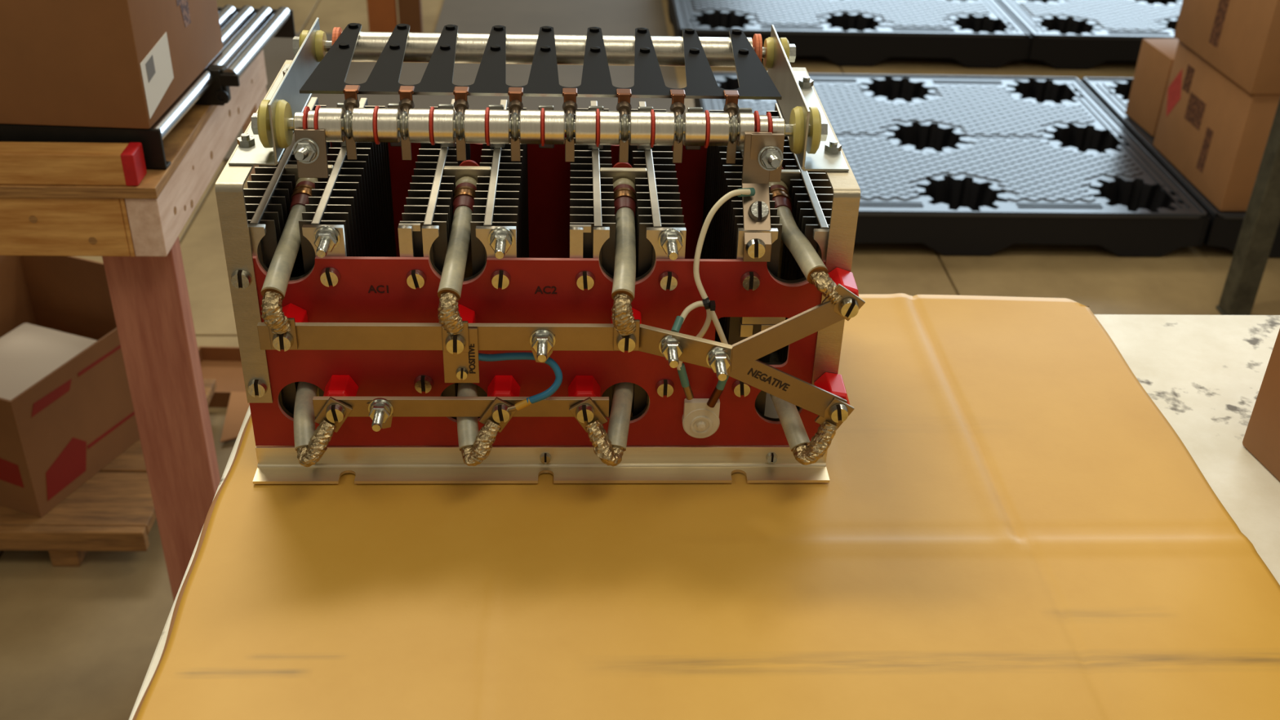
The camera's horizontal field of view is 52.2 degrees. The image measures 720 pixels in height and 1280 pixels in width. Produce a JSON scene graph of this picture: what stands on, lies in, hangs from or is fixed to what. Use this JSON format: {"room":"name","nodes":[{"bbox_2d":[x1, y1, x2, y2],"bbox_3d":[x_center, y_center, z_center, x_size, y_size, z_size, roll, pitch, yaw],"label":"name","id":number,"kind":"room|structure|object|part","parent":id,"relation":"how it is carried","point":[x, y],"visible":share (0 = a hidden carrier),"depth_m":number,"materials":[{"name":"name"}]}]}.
{"room":"warehouse","nodes":[
{"label":"warehouse","id":0,"kind":"room"},
{"bbox_2d":[0,0,1279,719],"bbox_3d":[0.499,-1.388,5.136,12.000,0.100,13.500,0,32,-3],"label":"floor","id":1,"kind":"structure","parent":0,"point":[80,642],"depth_m":3.02,"materials":[{"name":"concrete"}]},
{"bbox_2d":[0,378,216,566],"bbox_3d":[-1.267,0.185,2.302,0.922,0.079,0.465,1,32,-2],"label":"wooden platform","id":2,"kind":"object","parent":1,"relation":"on","point":[113,510],"visible":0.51,"depth_m":2.13,"materials":[{"name":"brown wood"}]},
{"bbox_2d":[0,255,139,517],"bbox_3d":[-1.073,0.019,2.294,0.381,0.225,0.429,12,33,17],"label":"carton","id":3,"kind":"object","parent":2,"relation":"on","point":[60,432],"visible":0.73,"depth_m":2.20,"materials":[{"name":"brown cardboard"}]},
{"bbox_3d":[-1.249,-0.020,2.347,0.004,0.225,0.428,12,33,17],"label":"panel","id":4,"kind":"part","parent":3,"relation":"part of","materials":[{"name":"brown cardboard"}]},
{"bbox_3d":[-1.148,0.120,2.123,0.372,0.225,0.004,12,33,17],"label":"panel","id":5,"kind":"part","parent":3,"relation":"part of","materials":[{"name":"brown cardboard"}]},
{"bbox_2d":[0,323,97,399],"bbox_3d":[-1.075,0.082,2.309,0.326,0.091,0.350,12,33,17],"label":"box","id":6,"kind":"object","parent":3,"relation":"in","point":[28,353],"visible":0.2,"depth_m":2.38,"materials":[{"name":"beige cardboard"}]},
{"bbox_3d":[-0.999,-0.083,2.464,0.372,0.225,0.004,12,33,17],"label":"panel","id":7,"kind":"part","parent":3,"relation":"part of","materials":[{"name":"brown cardboard"}]},
{"bbox_3d":[-0.897,0.057,2.240,0.004,0.225,0.428,12,33,17],"label":"panel","id":8,"kind":"part","parent":3,"relation":"part of","materials":[{"name":"brown cardboard"}]},
{"bbox_2d":[0,49,267,600],"bbox_3d":[-1.252,-0.041,1.998,1.302,0.782,0.643,0,32,-3],"label":"bench","id":9,"kind":"object","parent":1,"relation":"on","point":[135,230],"visible":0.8,"depth_m":1.71,"materials":[{"name":"brown wood"}]},
{"bbox_3d":[-1.252,-0.172,1.566,1.256,0.079,0.038,0,32,-3],"label":"rail","id":10,"kind":"part","parent":9,"relation":"part of","materials":[{"name":"brown wood"}]},
{"bbox_2d":[0,142,146,186],"bbox_3d":[-0.848,-0.235,1.549,0.501,0.041,0.039,0,32,-3],"label":"batten","id":11,"kind":"object","parent":9,"relation":"on","point":[56,163],"visible":1,"depth_m":1.54,"materials":[{"name":"brown wood"}]},
{"bbox_3d":[-0.622,-0.170,1.599,0.005,0.079,0.038,0,32,-3],"label":"rail","id":12,"kind":"part","parent":9,"relation":"part of","materials":[{"name":"brown wood"}]},
{"bbox_2d":[0,4,295,169],"bbox_3d":[-0.861,-0.402,1.810,0.636,0.052,0.526,2,32,0],"label":"conveyor","id":13,"kind":"object","parent":9,"relation":"on","point":[246,30],"visible":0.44,"depth_m":1.77,"materials":[{"name":"metal"}]},
{"bbox_3d":[-0.881,-0.270,1.594,0.606,0.052,0.020,2,32,0],"label":"rail","id":14,"kind":"part","parent":13,"relation":"part of","materials":[{"name":"metal"}]},
{"bbox_2d":[0,0,222,128],"bbox_3d":[-0.837,-0.543,1.587,0.521,0.420,0.304,2,32,0],"label":"carton","id":15,"kind":"object","parent":13,"relation":"on","point":[120,64],"visible":1,"depth_m":1.54,"materials":[{"name":"brown cardboard"}]},
{"bbox_2d":[145,54,155,82],"bbox_3d":[-0.584,-0.347,1.559,0.001,0.026,0.026,2,32,0],"label":"print","id":16,"kind":"object","parent":15,"relation":"attached to","point":[150,68],"depth_m":1.56},
{"bbox_3d":[-0.862,-0.381,1.778,0.636,0.050,0.007,2,32,0],"label":"rail","id":17,"kind":"part","parent":13,"relation":"part of","materials":[{"name":"metal"}]},
{"bbox_3d":[-0.856,-0.534,2.034,0.636,0.044,0.006,2,32,0],"label":"rail","id":18,"kind":"part","parent":13,"relation":"part of","materials":[{"name":"silver metal"}]},
{"bbox_3d":[-0.644,0.137,1.832,0.088,0.688,0.038,0,32,-3],"label":"leg","id":19,"kind":"part","parent":9,"relation":"part of","materials":[{"name":"brown wood"}]},
{"bbox_3d":[-0.612,-0.322,1.847,0.038,0.079,0.620,0,32,-3],"label":"rail","id":20,"kind":"part","parent":9,"relation":"part of","materials":[{"name":"brown wood"}]},
{"bbox_3d":[-0.632,-0.136,2.278,0.027,0.688,0.080,0,32,-3],"label":"leg","id":21,"kind":"part","parent":9,"relation":"part of","materials":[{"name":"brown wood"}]},
{"bbox_2d":[197,346,249,442],"bbox_3d":[-0.818,0.066,2.560,0.170,0.037,0.300,1,32,-1],"label":"carton","id":22,"kind":"object","parent":1,"relation":"on","point":[222,364],"visible":0.33,"depth_m":2.62,"materials":[{"name":"brown cardboard"}]},
{"bbox_3d":[-0.902,0.031,2.614,0.004,0.035,0.162,1,32,-1],"label":"panel","id":23,"kind":"part","parent":22,"relation":"part of","materials":[{"name":"brown cardboard"}]},
{"bbox_3d":[-0.820,-0.011,2.687,0.170,0.035,0.004,1,32,-1],"label":"panel","id":24,"kind":"part","parent":22,"relation":"part of","materials":[{"name":"brown cardboard"}]},
{"bbox_3d":[-0.818,0.076,2.545,0.170,0.035,0.004,1,32,-1],"label":"panel","id":25,"kind":"part","parent":22,"relation":"part of","materials":[{"name":"brown cardboard"}]},
{"bbox_3d":[-0.819,0.046,2.624,0.162,0.003,0.162,1,32,-1],"label":"panel","id":26,"kind":"part","parent":22,"relation":"part of","materials":[{"name":"brown cardboard"}]},
{"bbox_2d":[222,0,684,160],"bbox_3d":[-0.620,-1.188,4.646,1.435,0.006,2.450,0,32,-3],"label":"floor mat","id":27,"kind":"object","parent":1,"relation":"on","point":[569,17],"visible":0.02,"depth_m":4.57,"materials":[{"name":"grey rubber"}]},
{"bbox_2d":[366,0,422,32],"bbox_3d":[-0.821,-1.761,4.134,0.178,1.494,0.055,0,32,-3],"label":"upright rack leg","id":28,"kind":"object","parent":27,"relation":"on","point":[382,14],"visible":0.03,"depth_m":4.47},
{"bbox_2d":[128,314,1279,719],"bbox_3d":[0.420,0.648,0.928,1.480,0.823,1.312,0,32,-3],"label":"work table","id":29,"kind":"object","parent":1,"relation":"on","point":[1205,374],"visible":0.05,"depth_m":1.16,"materials":[{"name":"white laminate"}]},
{"bbox_2d":[132,414,251,719],"bbox_3d":[0.049,0.179,0.884,0.730,0.001,0.880,0,32,-3],"label":"cardboard sheet","id":30,"kind":"object","parent":29,"relation":"on","point":[211,508],"visible":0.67,"depth_m":0.92,"materials":[{"name":"cardboard"}]},
{"bbox_2d":[135,293,1279,719],"bbox_3d":[0.073,0.174,0.882,0.767,0.011,0.900,0,32,-3],"label":"cardboard sheet","id":31,"kind":"object","parent":30,"relation":"on","point":[1006,524],"visible":0.71,"depth_m":0.91,"materials":[{"name":"cardboard"}]},
{"bbox_2d":[214,17,865,484],"bbox_3d":[-0.071,-0.092,1.034,0.448,0.282,0.367,0,32,-3],"label":"rectifier assembly","id":32,"kind":"object","parent":31,"relation":"on","point":[464,294],"visible":1,"depth_m":0.96,"materials":[{"name":"metal"}]},
{"bbox_3d":[-0.273,-0.209,0.988,0.034,0.045,0.209,0,32,-3],"label":"plate","id":33,"kind":"part","parent":32,"relation":"part of","materials":[{"name":"silver metal"}]},
{"bbox_2d":[302,106,310,128],"bbox_3d":[-0.234,-0.166,0.921,0.002,0.025,0.025,0,32,-3],"label":"washer","id":34,"kind":"object","parent":32,"relation":"in","point":[306,113],"depth_m":0.91,"materials":[{"name":"red rubber"}]},
{"bbox_3d":[-0.254,-0.103,1.022,0.036,0.106,0.006,0,32,-3],"label":"diode seat","id":35,"kind":"part","parent":32,"relation":"part of","materials":[{"name":"metal"}]},
{"bbox_2d":[314,105,320,129],"bbox_3d":[-0.226,-0.166,0.922,0.002,0.026,0.026,0,32,-3],"label":"washer","id":36,"kind":"object","parent":32,"relation":"in","point":[317,110],"depth_m":0.91,"materials":[{"name":"red rubber"}]},
{"bbox_2d":[332,26,337,44],"bbox_3d":[-0.245,-0.253,1.055,0.002,0.030,0.030,0,32,-3],"label":"washer","id":37,"kind":"object","parent":32,"relation":"in","point":[335,30],"depth_m":1.04,"materials":[{"name":"orange metal"}]},
{"bbox_2d":[334,26,342,41],"bbox_3d":[-0.242,-0.253,1.055,0.002,0.030,0.030,0,32,-3],"label":"washer","id":38,"kind":"object","parent":32,"relation":"in","point":[338,30],"depth_m":1.04,"materials":[{"name":"orange metal"}]},
{"bbox_2d":[373,106,379,144],"bbox_3d":[-0.186,-0.166,0.924,0.002,0.027,0.027,0,32,-3],"label":"washer","id":39,"kind":"object","parent":32,"relation":"in","point":[376,109],"depth_m":0.91,"materials":[{"name":"red rubber"}]},
{"bbox_2d":[429,106,435,145],"bbox_3d":[-0.147,-0.166,0.926,0.002,0.027,0.027,0,32,-3],"label":"washer","id":40,"kind":"object","parent":32,"relation":"in","point":[432,111],"depth_m":0.92,"materials":[{"name":"red rubber"}]},
{"bbox_3d":[-0.134,-0.103,1.029,0.036,0.106,0.006,0,32,-3],"label":"diode seat","id":41,"kind":"part","parent":32,"relation":"part of","materials":[{"name":"metal"}]},
{"bbox_2d":[485,107,489,145],"bbox_3d":[-0.108,-0.166,0.928,0.002,0.027,0.027,0,32,-3],"label":"washer","id":42,"kind":"object","parent":32,"relation":"in","point":[487,111],"depth_m":0.92,"materials":[{"name":"red rubber"}]},
{"bbox_3d":[-0.082,-0.140,1.190,0.440,0.160,0.002,0,32,-3],"label":"plate","id":43,"kind":"part","parent":32,"relation":"part of","materials":[{"name":"metal"}]},
{"bbox_3d":[-0.071,-0.003,0.968,0.440,0.160,0.004,0,32,-3],"label":"plate","id":44,"kind":"part","parent":32,"relation":"part of","materials":[{"name":"red laminate"}]},
{"bbox_3d":[-0.069,-0.166,0.930,0.399,0.009,0.009,0,32,-3],"label":"threaded rod","id":45,"kind":"part","parent":32,"relation":"part of","materials":[{"name":"metal"}]},
{"bbox_2d":[541,107,544,146],"bbox_3d":[-0.069,-0.166,0.930,0.002,0.027,0.027,0,32,-3],"label":"washer","id":46,"kind":"object","parent":32,"relation":"in","point":[543,109],"depth_m":0.92,"materials":[{"name":"red rubber"}]},
{"bbox_3d":[-0.076,-0.253,1.064,0.399,0.009,0.009,0,32,-3],"label":"threaded rod","id":47,"kind":"part","parent":32,"relation":"part of","materials":[{"name":"metal"}]},
{"bbox_2d":[595,108,599,146],"bbox_3d":[-0.030,-0.166,0.932,0.002,0.027,0.027,0,32,-3],"label":"washer","id":48,"kind":"object","parent":32,"relation":"in","point":[597,109],"depth_m":0.92,"materials":[{"name":"red rubber"}]},
{"bbox_3d":[-0.014,-0.102,1.035,0.036,0.106,0.006,0,32,-3],"label":"diode seat","id":49,"kind":"part","parent":32,"relation":"part of","materials":[{"name":"metal"}]},
{"bbox_2d":[650,109,654,147],"bbox_3d":[0.009,-0.165,0.934,0.002,0.027,0.027,0,32,-3],"label":"washer","id":50,"kind":"object","parent":32,"relation":"in","point":[652,113],"depth_m":0.92,"materials":[{"name":"red rubber"}]},
{"bbox_2d":[704,110,709,147],"bbox_3d":[0.048,-0.165,0.936,0.002,0.027,0.027,0,32,-3],"label":"washer","id":51,"kind":"object","parent":32,"relation":"in","point":[706,113],"depth_m":0.93,"materials":[{"name":"red rubber"}]},
{"bbox_2d":[752,33,759,57],"bbox_3d":[0.095,-0.252,1.073,0.002,0.030,0.030,0,32,-3],"label":"washer","id":52,"kind":"object","parent":32,"relation":"in","point":[756,37],"depth_m":1.06,"materials":[{"name":"orange metal"}]},
{"bbox_2d":[754,111,759,132],"bbox_3d":[0.083,-0.165,0.938,0.002,0.027,0.027,0,32,-3],"label":"washer","id":53,"kind":"object","parent":32,"relation":"in","point":[756,113],"depth_m":0.93,"materials":[{"name":"red rubber"}]},
{"bbox_2d":[757,33,762,62],"bbox_3d":[0.097,-0.252,1.073,0.002,0.030,0.030,0,32,-3],"label":"washer","id":54,"kind":"object","parent":32,"relation":"in","point":[759,37],"depth_m":1.06,"materials":[{"name":"orange metal"}]},
{"bbox_2d":[766,111,772,132],"bbox_3d":[0.092,-0.165,0.938,0.002,0.025,0.025,0,32,-3],"label":"washer","id":55,"kind":"object","parent":32,"relation":"in","point":[769,119],"depth_m":0.93,"materials":[{"name":"red rubber"}]},
{"bbox_3d":[0.105,-0.102,1.041,0.036,0.106,0.006,0,32,-3],"label":"diode seat","id":56,"kind":"part","parent":32,"relation":"part of","materials":[{"name":"metal"}]},
{"bbox_3d":[0.128,-0.208,1.009,0.034,0.045,0.209,0,32,-3],"label":"plate","id":57,"kind":"part","parent":32,"relation":"part of","materials":[{"name":"metal"}]},
{"bbox_2d":[1242,328,1279,481],"bbox_3d":[0.705,0.006,0.917,0.350,0.300,0.300,-5,32,-11],"label":"carton","id":58,"kind":"object","parent":29,"relation":"on","point":[1261,438],"visible":1,"depth_m":1.05,"materials":[{"name":"brown cardboard"}]},
{"bbox_2d":[667,0,1031,67],"bbox_3d":[0.698,-1.296,4.786,1.180,0.118,0.990,0,32,-3],"label":"pallet","id":59,"kind":"object","parent":1,"relation":"on","point":[974,33],"visible":0.99,"depth_m":4.42,"materials":[{"name":"black plastic"}]},
{"bbox_2d":[693,71,1209,256],"bbox_3d":[0.774,-0.563,3.595,1.180,0.118,0.990,0,32,-3],"label":"pallet","id":60,"kind":"object","parent":1,"relation":"on","point":[952,165],"visible":0.75,"depth_m":3.40,"materials":[{"name":"black plastic"}]},
{"bbox_2d":[997,0,1182,69],"bbox_3d":[1.881,-1.293,4.846,1.180,0.118,0.990,0,32,-3],"label":"pallet","id":61,"kind":"object","parent":1,"relation":"on","point":[1078,34],"visible":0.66,"depth_m":4.51,"materials":[{"name":"black plastic"}]},
{"bbox_2d":[1080,77,1279,257],"bbox_3d":[1.965,-0.560,3.656,1.180,0.118,0.990,0,32,-3],"label":"pallet","id":62,"kind":"object","parent":1,"relation":"on","point":[1224,228],"visible":0.12,"depth_m":3.44,"materials":[{"name":"black plastic"}]},
{"bbox_2d":[1125,38,1178,136],"bbox_3d":[1.530,-0.759,3.634,0.250,0.220,0.180,-2,32,-6],"label":"carton","id":63,"kind":"object","parent":62,"relation":"on","point":[1156,57],"visible":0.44,"depth_m":3.61,"materials":[{"name":"brown cardboard"}]},
{"bbox_2d":[1152,40,1279,211],"bbox_3d":[1.667,-0.602,3.309,0.521,0.300,0.425,0,32,-4],"label":"carton","id":64,"kind":"object","parent":62,"relation":"on","point":[1215,132],"visible":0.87,"depth_m":3.22,"materials":[{"name":"brown cardboard"}]},
{"bbox_2d":[1173,0,1279,93],"bbox_3d":[1.662,-0.858,3.149,0.521,0.300,0.430,-1,32,-4],"label":"carton","id":65,"kind":"object","parent":64,"relation":"on","point":[1240,38],"visible":1,"depth_m":3.07,"materials":[{"name":"brown cardboard"}]},
{"bbox_2d":[1215,99,1279,315],"bbox_3d":[1.381,-0.744,2.604,0.058,1.500,0.058,0,32,-3],"label":"steel post","id":66,"kind":"object","parent":1,"relation":"on","point":[1261,220],"visible":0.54,"depth_m":2.87,"materials":[{"name":"grey metal"}]},
{"bbox_3d":[1.359,-0.108,2.994,0.058,0.008,0.058,0,32,-3],"label":"plate","id":67,"kind":"part","parent":66,"relation":"part of","materials":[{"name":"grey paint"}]}
]}

